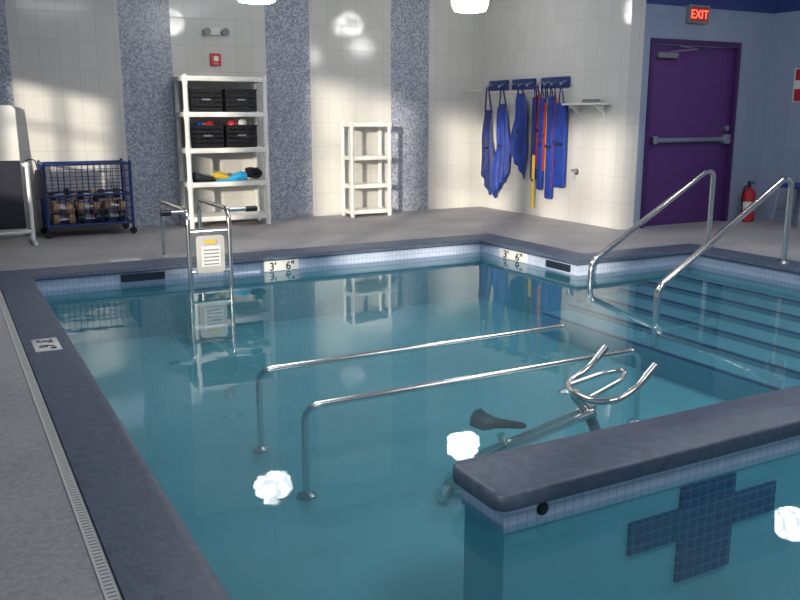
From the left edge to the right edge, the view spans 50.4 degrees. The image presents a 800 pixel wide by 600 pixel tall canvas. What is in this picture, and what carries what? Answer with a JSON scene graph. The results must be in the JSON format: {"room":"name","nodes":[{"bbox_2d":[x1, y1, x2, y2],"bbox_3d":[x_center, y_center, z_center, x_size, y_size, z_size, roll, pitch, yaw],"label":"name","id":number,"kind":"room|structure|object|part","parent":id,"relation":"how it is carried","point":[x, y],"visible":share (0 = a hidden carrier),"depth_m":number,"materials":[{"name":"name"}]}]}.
{"room":"care facility","nodes":[
{"label":"care facility","id":0,"kind":"room"},
{"bbox_2d":[0,0,483,232],"bbox_3d":[-3.095,-2.650,9.806,9.570,3.600,0.200,-7,14,-28],"label":"wall","id":1,"kind":"structure","parent":0,"point":[83,80],"depth_m":10.48,"materials":[{"name":"white tile"}]},
{"bbox_2d":[209,53,220,65],"bbox_3d":[-2.191,-2.858,10.105,0.130,0.140,0.065,-7,14,-28],"label":"fire alarm","id":2,"kind":"object","parent":1,"relation":"attached to","point":[215,59],"visible":1,"depth_m":10.09,"materials":[{"name":"red plastic"}]},
{"bbox_2d":[203,27,228,35],"bbox_3d":[-2.178,-3.158,10.014,0.309,0.095,0.120,-7,14,-28],"label":"emergency light","id":3,"kind":"object","parent":1,"relation":"attached to","point":[206,31],"visible":1,"depth_m":10.01,"materials":[{"name":"white plastic"}]},
{"bbox_2d":[462,90,487,91],"bbox_3d":[1.044,-2.901,11.804,0.336,0.016,0.183,-7,14,-28],"label":"wire shelf","id":4,"kind":"object","parent":1,"relation":"attached to","point":[462,90],"visible":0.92,"depth_m":11.75,"materials":[{"name":"white metal"}]},
{"bbox_2d":[0,206,799,599],"bbox_3d":[1.197,0.250,4.957,11.650,0.001,13.300,-7,14,-28],"label":"floor","id":5,"kind":"structure","parent":0,"point":[44,555],"depth_m":8.33,"materials":[{"name":"concrete"}]},
{"bbox_2d":[0,105,26,236],"bbox_3d":[-4.461,-1.367,9.088,0.760,1.400,0.132,-7,14,-28],"label":"board","id":6,"kind":"object","parent":5,"relation":"on","point":[9,142],"visible":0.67,"depth_m":9.13,"materials":[{"name":"white plastic"}]},
{"bbox_2d":[0,162,37,245],"bbox_3d":[-4.099,-0.964,8.574,0.740,0.830,0.500,-7,14,-28],"label":"rack","id":7,"kind":"object","parent":5,"relation":"on","point":[26,165],"visible":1,"depth_m":8.71,"materials":[{"name":"white plastic"}]},
{"bbox_2d":[0,161,25,229],"bbox_3d":[-3.970,-1.064,8.621,0.270,0.686,0.109,-7,14,-28],"label":"exercise mat","id":8,"kind":"object","parent":7,"relation":"hanging from","point":[12,209],"visible":1,"depth_m":8.60,"materials":[{"name":"rubber"}]},
{"bbox_2d":[25,159,46,198],"bbox_3d":[-3.714,-1.239,8.680,0.180,0.403,0.127,-7,14,-28],"label":"drawstring bag","id":9,"kind":"object","parent":7,"relation":"hanging from","point":[39,184],"visible":1,"depth_m":8.66,"materials":[{"name":"fabric"}]},
{"bbox_2d":[0,290,121,599],"bbox_3d":[-1.628,0.492,3.860,0.040,0.014,10.000,-7,14,-28],"label":"drain grate","id":10,"kind":"object","parent":5,"relation":"on","point":[107,583],"visible":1,"depth_m":3.07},
{"bbox_2d":[37,158,136,238],"bbox_3d":[-3.472,-1.138,9.417,0.959,0.809,0.510,-7,14,-28],"label":"wire cart","id":11,"kind":"object","parent":5,"relation":"on","point":[124,165],"visible":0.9,"depth_m":9.33,"materials":[{"name":"blue metal"}]},
{"bbox_2d":[52,213,68,221],"bbox_3d":[-3.704,-0.905,9.341,0.224,0.112,0.112,-5,13,-23],"label":"dumbbell","id":12,"kind":"object","parent":11,"relation":"on","point":[52,213],"visible":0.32,"depth_m":9.30,"materials":[{"name":"black plastic"}]},
{"bbox_2d":[49,201,71,209],"bbox_3d":[-3.716,-1.027,9.307,0.230,0.134,0.112,-8,15,-33],"label":"dumbbell","id":13,"kind":"object","parent":12,"relation":"on","point":[50,201],"visible":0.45,"depth_m":9.30,"materials":[{"name":"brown plastic"}]},
{"bbox_2d":[53,214,75,224],"bbox_3d":[-3.638,-0.873,9.208,0.224,0.112,0.112,-7,14,-28],"label":"dumbbell","id":14,"kind":"object","parent":11,"relation":"on","point":[71,216],"visible":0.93,"depth_m":9.19,"materials":[{"name":"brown plastic"}]},
{"bbox_2d":[50,202,73,213],"bbox_3d":[-3.652,-0.993,9.192,0.231,0.138,0.112,-11,16,-40],"label":"dumbbell","id":15,"kind":"object","parent":14,"relation":"on","point":[56,206],"visible":0.85,"depth_m":9.19,"materials":[{"name":"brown plastic"}]},
{"bbox_2d":[75,210,93,219],"bbox_3d":[-3.542,-0.962,9.576,0.224,0.112,0.112,-8,14,-31],"label":"dumbbell","id":16,"kind":"object","parent":11,"relation":"on","point":[90,211],"visible":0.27,"depth_m":9.56,"materials":[{"name":"black plastic"}]},
{"bbox_2d":[73,199,90,208],"bbox_3d":[-3.544,-1.079,9.549,0.224,0.112,0.112,-9,15,-35],"label":"dumbbell","id":17,"kind":"object","parent":16,"relation":"on","point":[88,199],"visible":0.31,"depth_m":9.50,"materials":[{"name":"black plastic"}]},
{"bbox_2d":[77,211,98,220],"bbox_3d":[-3.471,-0.934,9.463,0.224,0.112,0.112,-6,15,-27],"label":"dumbbell","id":18,"kind":"object","parent":11,"relation":"on","point":[93,212],"visible":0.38,"depth_m":9.45,"materials":[{"name":"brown plastic"}]},
{"bbox_2d":[75,199,92,209],"bbox_3d":[-3.482,-1.053,9.431,0.228,0.124,0.112,-9,15,-35],"label":"dumbbell","id":19,"kind":"object","parent":18,"relation":"on","point":[91,199],"visible":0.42,"depth_m":9.42,"materials":[{"name":"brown plastic"}]},
{"bbox_2d":[75,189,96,199],"bbox_3d":[-3.475,-1.168,9.409,0.224,0.112,0.112,-7,14,-31],"label":"dumbbell","id":20,"kind":"object","parent":19,"relation":"on","point":[92,191],"visible":0.35,"depth_m":9.40,"materials":[{"name":"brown plastic"}]},
{"bbox_2d":[79,213,100,222],"bbox_3d":[-3.405,-0.902,9.342,0.224,0.112,0.112,-7,14,-28],"label":"dumbbell","id":21,"kind":"object","parent":11,"relation":"on","point":[82,220],"visible":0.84,"depth_m":9.33,"materials":[{"name":"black plastic"}]},
{"bbox_2d":[77,201,99,211],"bbox_3d":[-3.416,-1.024,9.315,0.227,0.120,0.112,-8,15,-32],"label":"dumbbell","id":22,"kind":"object","parent":21,"relation":"on","point":[81,205],"visible":0.89,"depth_m":9.30,"materials":[{"name":"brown plastic"}]},
{"bbox_2d":[78,190,99,201],"bbox_3d":[-3.406,-1.139,9.296,0.230,0.133,0.112,-3,13,-12],"label":"dumbbell","id":23,"kind":"object","parent":22,"relation":"on","point":[79,191],"visible":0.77,"depth_m":9.27,"materials":[{"name":"black plastic"}]},
{"bbox_2d":[99,209,118,218],"bbox_3d":[-3.309,-0.989,9.697,0.224,0.112,0.112,-8,14,-32],"label":"dumbbell","id":24,"kind":"object","parent":11,"relation":"on","point":[100,210],"visible":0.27,"depth_m":9.69,"materials":[{"name":"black plastic"}]},
{"bbox_2d":[99,197,117,208],"bbox_3d":[-3.315,-1.103,9.670,0.229,0.128,0.112,-5,13,-21],"label":"dumbbell","id":25,"kind":"object","parent":24,"relation":"on","point":[116,198],"visible":0.23,"depth_m":9.63,"materials":[{"name":"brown plastic"}]},
{"bbox_2d":[98,188,119,197],"bbox_3d":[-3.305,-1.214,9.651,0.224,0.112,0.112,-8,16,-31],"label":"dumbbell","id":26,"kind":"object","parent":25,"relation":"on","point":[116,190],"visible":0.61,"depth_m":9.64,"materials":[{"name":"black plastic"}]},
{"bbox_2d":[102,210,120,218],"bbox_3d":[-3.237,-0.961,9.586,0.224,0.112,0.112,-7,14,-29],"label":"dumbbell","id":27,"kind":"object","parent":11,"relation":"on","point":[104,210],"visible":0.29,"depth_m":9.57,"materials":[{"name":"black plastic"}]},
{"bbox_2d":[101,199,121,209],"bbox_3d":[-3.235,-1.073,9.562,0.226,0.117,0.112,-10,16,-39],"label":"dumbbell","id":28,"kind":"object","parent":27,"relation":"on","point":[116,201],"visible":0.3,"depth_m":9.57,"materials":[{"name":"black plastic"}]},
{"bbox_2d":[104,211,124,220],"bbox_3d":[-3.181,-0.936,9.464,0.224,0.112,0.112,-7,15,-28],"label":"dumbbell","id":29,"kind":"object","parent":11,"relation":"on","point":[106,213],"visible":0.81,"depth_m":9.45,"materials":[{"name":"black plastic"}]},
{"bbox_2d":[103,200,125,210],"bbox_3d":[-3.172,-1.054,9.443,0.230,0.131,0.112,-7,14,-30],"label":"dumbbell","id":30,"kind":"object","parent":29,"relation":"on","point":[105,204],"visible":0.91,"depth_m":9.44,"materials":[{"name":"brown plastic"}]},
{"bbox_3d":[-3.770,-0.934,9.456,0.224,0.112,0.112,-5,11,-23],"label":"dumbbell","id":31,"kind":"object","parent":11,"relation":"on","visible":0},
{"bbox_3d":[-3.770,-1.054,9.430,0.224,0.112,0.112,-2,7,-21],"label":"dumbbell","id":32,"kind":"object","parent":31,"relation":"on","visible":0},
{"bbox_2d":[48,188,70,200],"bbox_3d":[-3.766,-1.166,9.407,0.231,0.140,0.112,-5,13,-21],"label":"dumbbell","id":33,"kind":"object","parent":32,"relation":"on","point":[67,191],"visible":0.66,"depth_m":9.38,"materials":[{"name":"black plastic"}]},
{"bbox_2d":[110,257,140,261],"bbox_3d":[-2.515,-0.367,7.787,0.260,0.009,0.120,-7,14,-28],"label":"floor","id":34,"kind":"structure","parent":5,"relation":"on","point":[138,258],"depth_m":7.79,"materials":[{"name":"white tile"}]},
{"bbox_2d":[173,74,270,228],"bbox_3d":[-2.105,-1.772,10.124,1.002,1.750,0.452,-7,14,-28],"label":"storage shelf","id":35,"kind":"object","parent":5,"relation":"on","point":[257,215],"visible":0.94,"depth_m":9.98,"materials":[{"name":"white plastic"}]},
{"bbox_3d":[-2.605,-1.761,10.072,0.072,1.750,0.072,-7,14,-28],"label":"post","id":36,"kind":"part","parent":35,"relation":"part of","materials":[{"name":"white plastic"}]},
{"bbox_3d":[-2.425,-1.690,9.745,0.072,1.750,0.072,-7,14,-28],"label":"post","id":37,"kind":"part","parent":35,"relation":"part of","materials":[{"name":"white plastic"}]},
{"bbox_2d":[182,88,221,111],"bbox_3d":[-2.299,-2.327,9.908,0.384,0.261,0.304,-7,14,-28],"label":"crate","id":38,"kind":"object","parent":35,"relation":"on","point":[216,97],"visible":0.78,"depth_m":9.79,"materials":[{"name":"black plastic"}]},
{"bbox_2d":[184,125,223,147],"bbox_3d":[-2.299,-1.926,9.995,0.384,0.261,0.304,-7,14,-28],"label":"crate","id":39,"kind":"object","parent":35,"relation":"on","point":[218,137],"visible":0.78,"depth_m":9.88,"materials":[{"name":"black plastic"}]},
{"bbox_2d":[205,121,214,129],"bbox_3d":[-2.223,-2.038,9.955,0.120,0.122,0.120,-7,14,-28],"label":"ball","id":40,"kind":"object","parent":39,"relation":"in","point":[207,122],"visible":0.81,"depth_m":9.92,"materials":[{"name":"red plastic"}]},
{"bbox_2d":[192,173,215,181],"bbox_3d":[-2.300,-1.441,9.961,0.280,0.111,0.094,-7,14,-28],"label":"shoe","id":41,"kind":"object","parent":35,"relation":"on","point":[197,177],"visible":0.94,"depth_m":9.92,"materials":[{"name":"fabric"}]},
{"bbox_2d":[212,171,229,178],"bbox_3d":[-2.076,-1.509,10.267,0.380,0.110,0.144,-7,14,-28],"label":"swim fin","id":42,"kind":"object","parent":35,"relation":"on","point":[217,175],"visible":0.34,"depth_m":10.19,"materials":[{"name":"yellow rubber"}]},
{"bbox_2d":[215,171,247,181],"bbox_3d":[-2.005,-1.476,10.116,0.380,0.110,0.144,-7,14,-28],"label":"swim fin","id":43,"kind":"object","parent":35,"relation":"on","point":[241,175],"visible":1,"depth_m":10.11,"materials":[{"name":"blue rubber"}]},
{"bbox_3d":[-2.066,-1.424,10.094,0.240,0.018,0.144,-7,14,-28],"label":"fin blade","id":44,"kind":"part","parent":43,"relation":"part of","materials":[{"name":"plastic"}]},
{"bbox_2d":[222,89,256,111],"bbox_3d":[-1.929,-2.369,10.103,0.384,0.261,0.304,-7,14,-28],"label":"crate","id":45,"kind":"object","parent":35,"relation":"on","point":[252,98],"visible":0.84,"depth_m":9.99,"materials":[{"name":"black plastic"}]},
{"bbox_2d":[223,124,256,147],"bbox_3d":[-1.938,-1.967,10.185,0.384,0.261,0.304,-7,14,-28],"label":"crate","id":46,"kind":"object","parent":35,"relation":"on","point":[241,142],"visible":0.78,"depth_m":10.06,"materials":[{"name":"black plastic"}]},
{"bbox_2d":[227,120,236,129],"bbox_3d":[-1.989,-2.073,10.065,0.120,0.122,0.120,-7,14,-28],"label":"ball","id":47,"kind":"object","parent":46,"relation":"in","point":[230,122],"visible":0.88,"depth_m":10.02,"materials":[{"name":"red plastic"}]},
{"bbox_2d":[238,118,246,124],"bbox_3d":[-1.875,-2.105,10.121,0.110,0.112,0.110,-7,14,-28],"label":"ball","id":48,"kind":"object","parent":46,"relation":"in","point":[242,121],"visible":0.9,"depth_m":10.08,"materials":[{"name":"white plastic"}]},
{"bbox_2d":[244,167,261,178],"bbox_3d":[-1.780,-1.547,10.321,0.162,0.135,0.215,-7,14,-28],"label":"belt","id":49,"kind":"object","parent":35,"relation":"on","point":[252,172],"visible":0.99,"depth_m":10.25,"materials":[{"name":"fabric"}]},
{"bbox_3d":[-1.786,-1.855,10.503,0.072,1.750,0.072,-7,14,-28],"label":"post","id":50,"kind":"part","parent":35,"relation":"part of","materials":[{"name":"white plastic"}]},
{"bbox_3d":[-1.606,-1.784,10.176,0.072,1.750,0.072,-7,14,-28],"label":"post","id":51,"kind":"part","parent":35,"relation":"part of","materials":[{"name":"white plastic"}]},
{"bbox_2d":[340,121,391,217],"bbox_3d":[-0.438,-1.717,11.113,0.600,1.220,0.330,-7,14,-28],"label":"storage shelf","id":52,"kind":"object","parent":5,"relation":"on","point":[352,186],"visible":1,"depth_m":11.05,"materials":[{"name":"white plastic"}]},
{"bbox_3d":[-0.740,-1.715,11.104,0.060,1.220,0.060,-7,14,-28],"label":"post","id":53,"kind":"part","parent":52,"relation":"part of","materials":[{"name":"white plastic"}]},
{"bbox_3d":[-0.612,-1.664,10.872,0.060,1.220,0.060,-7,14,-28],"label":"post","id":54,"kind":"part","parent":52,"relation":"part of","materials":[{"name":"white plastic"}]},
{"bbox_3d":[-0.265,-1.769,11.354,0.060,1.220,0.060,-7,14,-28],"label":"post","id":55,"kind":"part","parent":52,"relation":"part of","materials":[{"name":"white plastic"}]},
{"bbox_3d":[-0.137,-1.719,11.122,0.060,1.220,0.060,-7,14,-28],"label":"post","id":56,"kind":"part","parent":52,"relation":"part of","materials":[{"name":"white plastic"}]},
{"bbox_2d":[0,233,799,599],"bbox_3d":[1.255,0.476,5.329,6.390,0.638,7.800,-7,14,-28],"label":"swimming pool","id":57,"kind":"object","parent":5,"relation":"in","point":[697,497],"visible":1,"depth_m":5.11,"materials":[{"name":"teal liquid"}]},
{"bbox_2d":[159,199,257,343],"bbox_3d":[-1.803,-0.299,7.636,0.820,1.150,1.040,-7,14,-28],"label":"pool ladder","id":58,"kind":"object","parent":57,"relation":"on","point":[210,249],"visible":1,"depth_m":7.21,"materials":[{"name":"metal"}]},
{"bbox_3d":[-1.863,-0.720,7.011,0.160,0.034,0.034,-7,14,-28],"label":"handle","id":59,"kind":"part","parent":58,"relation":"part of","materials":[{"name":"metal"}]},
{"bbox_3d":[-1.981,-0.279,7.548,0.040,1.150,0.970,-7,14,-28],"label":"grab rail","id":60,"kind":"part","parent":58,"relation":"part of","materials":[{"name":"metal"}]},
{"bbox_3d":[-1.597,-0.387,7.172,0.240,0.320,0.030,-7,14,-28],"label":"instruction panel","id":61,"kind":"part","parent":58,"relation":"part of","materials":[{"name":"white plastic"}]},
{"bbox_3d":[-1.673,-0.315,7.710,0.040,1.150,0.970,-7,14,-28],"label":"grab rail","id":62,"kind":"part","parent":58,"relation":"part of","materials":[{"name":"metal"}]},
{"bbox_3d":[-1.357,-0.778,7.278,0.210,0.034,0.034,-7,14,-28],"label":"handle","id":63,"kind":"part","parent":58,"relation":"part of","materials":[{"name":"metal"}]},
{"bbox_2d":[252,324,569,453],"bbox_3d":[0.178,0.520,5.442,2.354,0.504,0.104,-7,14,-28],"label":"bar","id":64,"kind":"object","parent":57,"relation":"on","point":[260,448],"visible":0.93,"depth_m":5.23,"materials":[{"name":"metal"}]},
{"bbox_2d":[296,348,641,500],"bbox_3d":[0.510,0.652,4.840,2.354,0.504,0.104,-7,14,-28],"label":"bar","id":65,"kind":"object","parent":57,"relation":"on","point":[306,494],"visible":0.92,"depth_m":4.59,"materials":[{"name":"metal"}]},
{"bbox_2d":[436,345,658,503],"bbox_3d":[0.738,0.637,4.291,1.044,0.760,0.525,3,13,14],"label":"exercise bike","id":66,"kind":"object","parent":57,"relation":"on","point":[479,419],"visible":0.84,"depth_m":4.21,"materials":[{"name":"metal"}]},
{"bbox_3d":[0.674,0.958,4.305,0.896,0.101,0.048,3,13,13],"label":"frame","id":67,"kind":"part","parent":66,"relation":"part of","materials":[{"name":"metal"}]},
{"bbox_3d":[0.562,0.798,4.297,0.155,0.267,0.039,3,13,13],"label":"seat post","id":68,"kind":"part","parent":66,"relation":"part of","materials":[{"name":"metal"}]},
{"bbox_3d":[0.885,0.504,4.131,0.130,0.145,0.044,-3,13,-14],"label":"handlebar stem","id":69,"kind":"part","parent":66,"relation":"part of","materials":[{"name":"metal"}]},
{"bbox_2d":[586,169,715,307],"bbox_3d":[2.402,-0.622,8.021,1.910,1.158,0.113,-9,15,-36],"label":"stair handrail","id":70,"kind":"object","parent":57,"relation":"on","point":[711,172],"visible":0.85,"depth_m":7.93,"materials":[{"name":"metal"}]},
{"bbox_2d":[651,176,794,347],"bbox_3d":[2.680,-0.368,6.963,2.019,1.203,0.113,-10,16,-38],"label":"stair handrail","id":71,"kind":"object","parent":57,"relation":"on","point":[657,296],"visible":0.97,"depth_m":6.85,"materials":[{"name":"metal"}]},
{"bbox_2d":[740,181,755,221],"bbox_3d":[4.322,-1.226,10.551,0.171,0.500,0.179,5,13,20],"label":"fire extinguisher","id":72,"kind":"object","parent":5,"relation":"on","point":[748,195],"visible":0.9,"depth_m":10.49,"materials":[{"name":"red metal"}]},
{"bbox_2d":[770,183,799,228],"bbox_3d":[4.710,-1.123,10.081,0.404,0.501,0.404,-7,14,-28],"label":"stool","id":73,"kind":"object","parent":5,"relation":"on","point":[785,185],"visible":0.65,"depth_m":10.12,"materials":[{"name":"metal"}]},
{"bbox_3d":[4.480,-1.119,10.153,0.080,0.463,0.024,4,13,16],"label":"leg","id":74,"kind":"part","parent":73,"relation":"part of","materials":[{"name":"metal"}]},
{"bbox_3d":[4.710,-1.348,10.032,0.360,0.040,0.360,-7,14,-28],"label":"seat","id":75,"kind":"part","parent":73,"relation":"part of","materials":[{"name":"blue plastic"}]},
{"bbox_3d":[4.779,-1.153,10.310,0.024,0.463,0.080,4,13,16],"label":"leg","id":76,"kind":"part","parent":73,"relation":"part of","materials":[{"name":"metal"}]},
{"bbox_3d":[4.641,-1.055,9.860,0.024,0.463,0.080,4,13,16],"label":"leg","id":77,"kind":"part","parent":73,"relation":"part of","materials":[{"name":"metal"}]},
{"bbox_2d":[480,0,645,229],"bbox_3d":[1.894,-2.871,10.821,0.200,3.600,3.100,-7,14,-28],"label":"wall","id":78,"kind":"structure","parent":0,"point":[599,44],"depth_m":10.22,"materials":[{"name":"beige tile"}]},
{"bbox_2d":[483,87,571,93],"bbox_3d":[1.623,-2.741,11.130,0.018,0.045,1.920,-7,14,-28],"label":"mounting rail","id":79,"kind":"object","parent":78,"relation":"attached to","point":[570,88],"visible":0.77,"depth_m":11.06,"materials":[{"name":"white plastic"}]},
{"bbox_2d":[486,80,508,90],"bbox_3d":[1.301,-2.915,11.549,0.125,0.135,0.450,-7,14,-28],"label":"board","id":80,"kind":"object","parent":79,"relation":"attached to","point":[493,85],"visible":0.98,"depth_m":11.56,"materials":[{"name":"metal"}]},
{"bbox_2d":[481,87,494,194],"bbox_3d":[1.219,-2.204,11.809,0.092,1.476,0.317,-7,14,-28],"label":"vest","id":81,"kind":"object","parent":80,"relation":"hanging from","point":[488,156],"visible":1,"depth_m":11.79,"materials":[{"name":"blue fabric"}]},
{"bbox_2d":[492,86,509,197],"bbox_3d":[1.375,-2.124,11.531,0.094,1.515,0.369,-7,14,-28],"label":"vest","id":82,"kind":"object","parent":80,"relation":"hanging from","point":[501,163],"visible":1,"depth_m":11.50,"materials":[{"name":"blue fabric"}]},
{"bbox_2d":[508,78,535,89],"bbox_3d":[1.569,-2.809,11.063,0.125,0.135,0.500,-7,14,-28],"label":"board","id":83,"kind":"object","parent":79,"relation":"attached to","point":[525,83],"visible":0.99,"depth_m":11.05,"materials":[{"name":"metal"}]},
{"bbox_2d":[510,85,526,179],"bbox_3d":[1.562,-2.198,11.161,0.094,1.211,0.342,-7,14,-28],"label":"vest","id":84,"kind":"object","parent":83,"relation":"hanging from","point":[518,138],"visible":1,"depth_m":11.11,"materials":[{"name":"blue fabric"}]},
{"bbox_2d":[536,76,569,88],"bbox_3d":[1.875,-2.688,10.508,0.125,0.135,0.550,-7,14,-28],"label":"board","id":85,"kind":"object","parent":79,"relation":"attached to","point":[564,81],"visible":0.99,"depth_m":10.47,"materials":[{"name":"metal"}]},
{"bbox_2d":[530,85,537,179],"bbox_3d":[1.722,-2.138,10.881,0.065,1.182,0.110,-7,14,-28],"label":"belt","id":86,"kind":"object","parent":85,"relation":"hanging from","point":[534,97],"visible":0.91,"depth_m":10.87,"materials":[{"name":"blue fabric"}]},
{"bbox_2d":[531,86,537,207],"bbox_3d":[1.711,-1.948,10.852,0.044,1.542,0.048,-7,14,-28],"label":"belt","id":87,"kind":"object","parent":85,"relation":"hanging from","point":[533,155],"visible":1,"depth_m":10.88,"materials":[{"name":"yellow fabric"}]},
{"bbox_2d":[535,85,540,168],"bbox_3d":[1.748,-2.191,10.796,0.042,1.042,0.036,-7,14,-28],"label":"belt","id":88,"kind":"object","parent":85,"relation":"hanging from","point":[539,94],"visible":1,"depth_m":10.79,"materials":[{"name":"red fabric"}]},
{"bbox_2d":[536,85,544,189],"bbox_3d":[1.786,-2.050,10.761,0.062,1.302,0.104,-7,14,-28],"label":"belt","id":89,"kind":"object","parent":85,"relation":"hanging from","point":[539,173],"visible":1,"depth_m":10.76,"materials":[{"name":"blue fabric"}]},
{"bbox_2d":[542,85,546,170],"bbox_3d":[1.819,-2.155,10.675,0.049,1.062,0.032,-7,14,-28],"label":"belt","id":90,"kind":"object","parent":85,"relation":"hanging from","point":[545,103],"visible":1,"depth_m":10.68,"materials":[{"name":"red fabric"}]},
{"bbox_2d":[543,85,548,194],"bbox_3d":[1.833,-2.001,10.675,0.042,1.362,0.023,-7,14,-28],"label":"belt","id":91,"kind":"object","parent":85,"relation":"hanging from","point":[546,85],"visible":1,"depth_m":10.63,"materials":[{"name":"red fabric"}]},
{"bbox_2d":[544,85,554,198],"bbox_3d":[1.871,-1.968,10.617,0.062,1.402,0.120,-7,14,-28],"label":"belt","id":92,"kind":"object","parent":85,"relation":"hanging from","point":[548,189],"visible":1,"depth_m":10.61,"materials":[{"name":"blue fabric"}]},
{"bbox_2d":[551,84,556,185],"bbox_3d":[1.904,-2.032,10.534,0.042,1.242,0.021,-7,14,-28],"label":"belt","id":93,"kind":"object","parent":85,"relation":"hanging from","point":[555,102],"visible":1,"depth_m":10.46,"materials":[{"name":"red fabric"}]},
{"bbox_2d":[552,85,568,187],"bbox_3d":[1.964,-2.010,10.432,0.062,1.242,0.210,-7,14,-28],"label":"belt","id":94,"kind":"object","parent":85,"relation":"hanging from","point":[561,111],"visible":0.91,"depth_m":10.42,"materials":[{"name":"blue fabric"}]},
{"bbox_2d":[570,168,578,179],"bbox_3d":[2.134,-1.535,10.373,0.063,0.140,0.100,-7,14,-28],"label":"valve","id":95,"kind":"object","parent":78,"relation":"attached to","point":[576,171],"visible":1,"depth_m":10.36,"materials":[{"name":"metal"}]},
{"bbox_2d":[562,103,610,115],"bbox_3d":[2.178,-2.237,9.989,0.200,0.155,0.640,-7,14,-28],"label":"wall shelf","id":96,"kind":"object","parent":78,"relation":"attached to","point":[575,106],"visible":1,"depth_m":9.84,"materials":[{"name":"white plastic"}]},
{"bbox_2d":[581,98,600,102],"bbox_3d":[2.220,-2.323,9.889,0.130,0.054,0.190,-7,14,-28],"label":"box","id":97,"kind":"object","parent":96,"relation":"on","point":[584,100],"visible":1,"depth_m":9.83,"materials":[{"name":"grey plastic"}]},
{"bbox_2d":[633,0,774,224],"bbox_3d":[3.585,-2.714,10.102,2.080,3.600,0.200,-7,14,-28],"label":"wall","id":98,"kind":"structure","parent":0,"point":[749,23],"depth_m":10.22,"materials":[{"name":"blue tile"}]},
{"bbox_2d":[640,38,741,227],"bbox_3d":[3.443,-1.961,10.072,1.450,2.140,0.259,-7,14,-28],"label":"door","id":99,"kind":"structure","parent":98,"relation":"in","point":[692,94],"depth_m":10.08,"materials":[{"name":"purple paint"}]},
{"bbox_2d":[685,4,709,24],"bbox_3d":[3.411,-3.268,9.729,0.320,0.200,0.069,-7,14,-28],"label":"exit sign","id":100,"kind":"object","parent":98,"relation":"attached to","point":[695,14],"visible":1,"depth_m":9.69,"materials":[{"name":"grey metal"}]},
{"bbox_2d":[755,0,799,223],"bbox_3d":[7.101,-1.835,6.071,0.200,3.600,10.800,-7,14,-28],"label":"wall","id":101,"kind":"structure","parent":0,"point":[780,151],"depth_m":10.37,"materials":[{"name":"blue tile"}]},
{"bbox_2d":[792,68,799,101],"bbox_3d":[4.787,-2.552,10.085,0.012,0.390,0.270,-7,14,-28],"label":"safety sign","id":102,"kind":"object","parent":101,"relation":"attached to","point":[796,86],"visible":1,"depth_m":10.16,"materials":[{"name":"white plastic"}]},
{"bbox_3d":[4.784,-2.439,10.108,0.004,0.140,0.230,-7,14,-28],"label":"red panel","id":103,"kind":"part","parent":102,"relation":"part of","materials":[{"name":"plastic"}]},
{"bbox_3d":[4.784,-2.669,10.058,0.004,0.130,0.230,-7,14,-28],"label":"red panel","id":104,"kind":"part","parent":102,"relation":"part of","materials":[{"name":"plastic"}]},
{"bbox_3d":[1.197,-3.341,4.174,12.050,0.150,13.700,-7,14,-28],"label":"ceiling","id":105,"kind":"structure","parent":0,"visible":0},
{"bbox_2d":[238,0,274,3],"bbox_3d":[-1.418,-3.533,8.294,0.390,1.210,0.430,-7,14,-28],"label":"pendant lamp","id":106,"kind":"object","parent":105,"relation":"hanging from","point":[241,1],"visible":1,"depth_m":8.38,"materials":[{"name":"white glass"}]},
{"bbox_2d":[451,0,488,12],"bbox_3d":[0.803,-3.900,9.648,0.390,1.210,0.430,-7,14,-28],"label":"pendant lamp","id":107,"kind":"object","parent":105,"relation":"hanging from","point":[461,6],"visible":1,"depth_m":9.63,"materials":[{"name":"white glass"}]}
]}

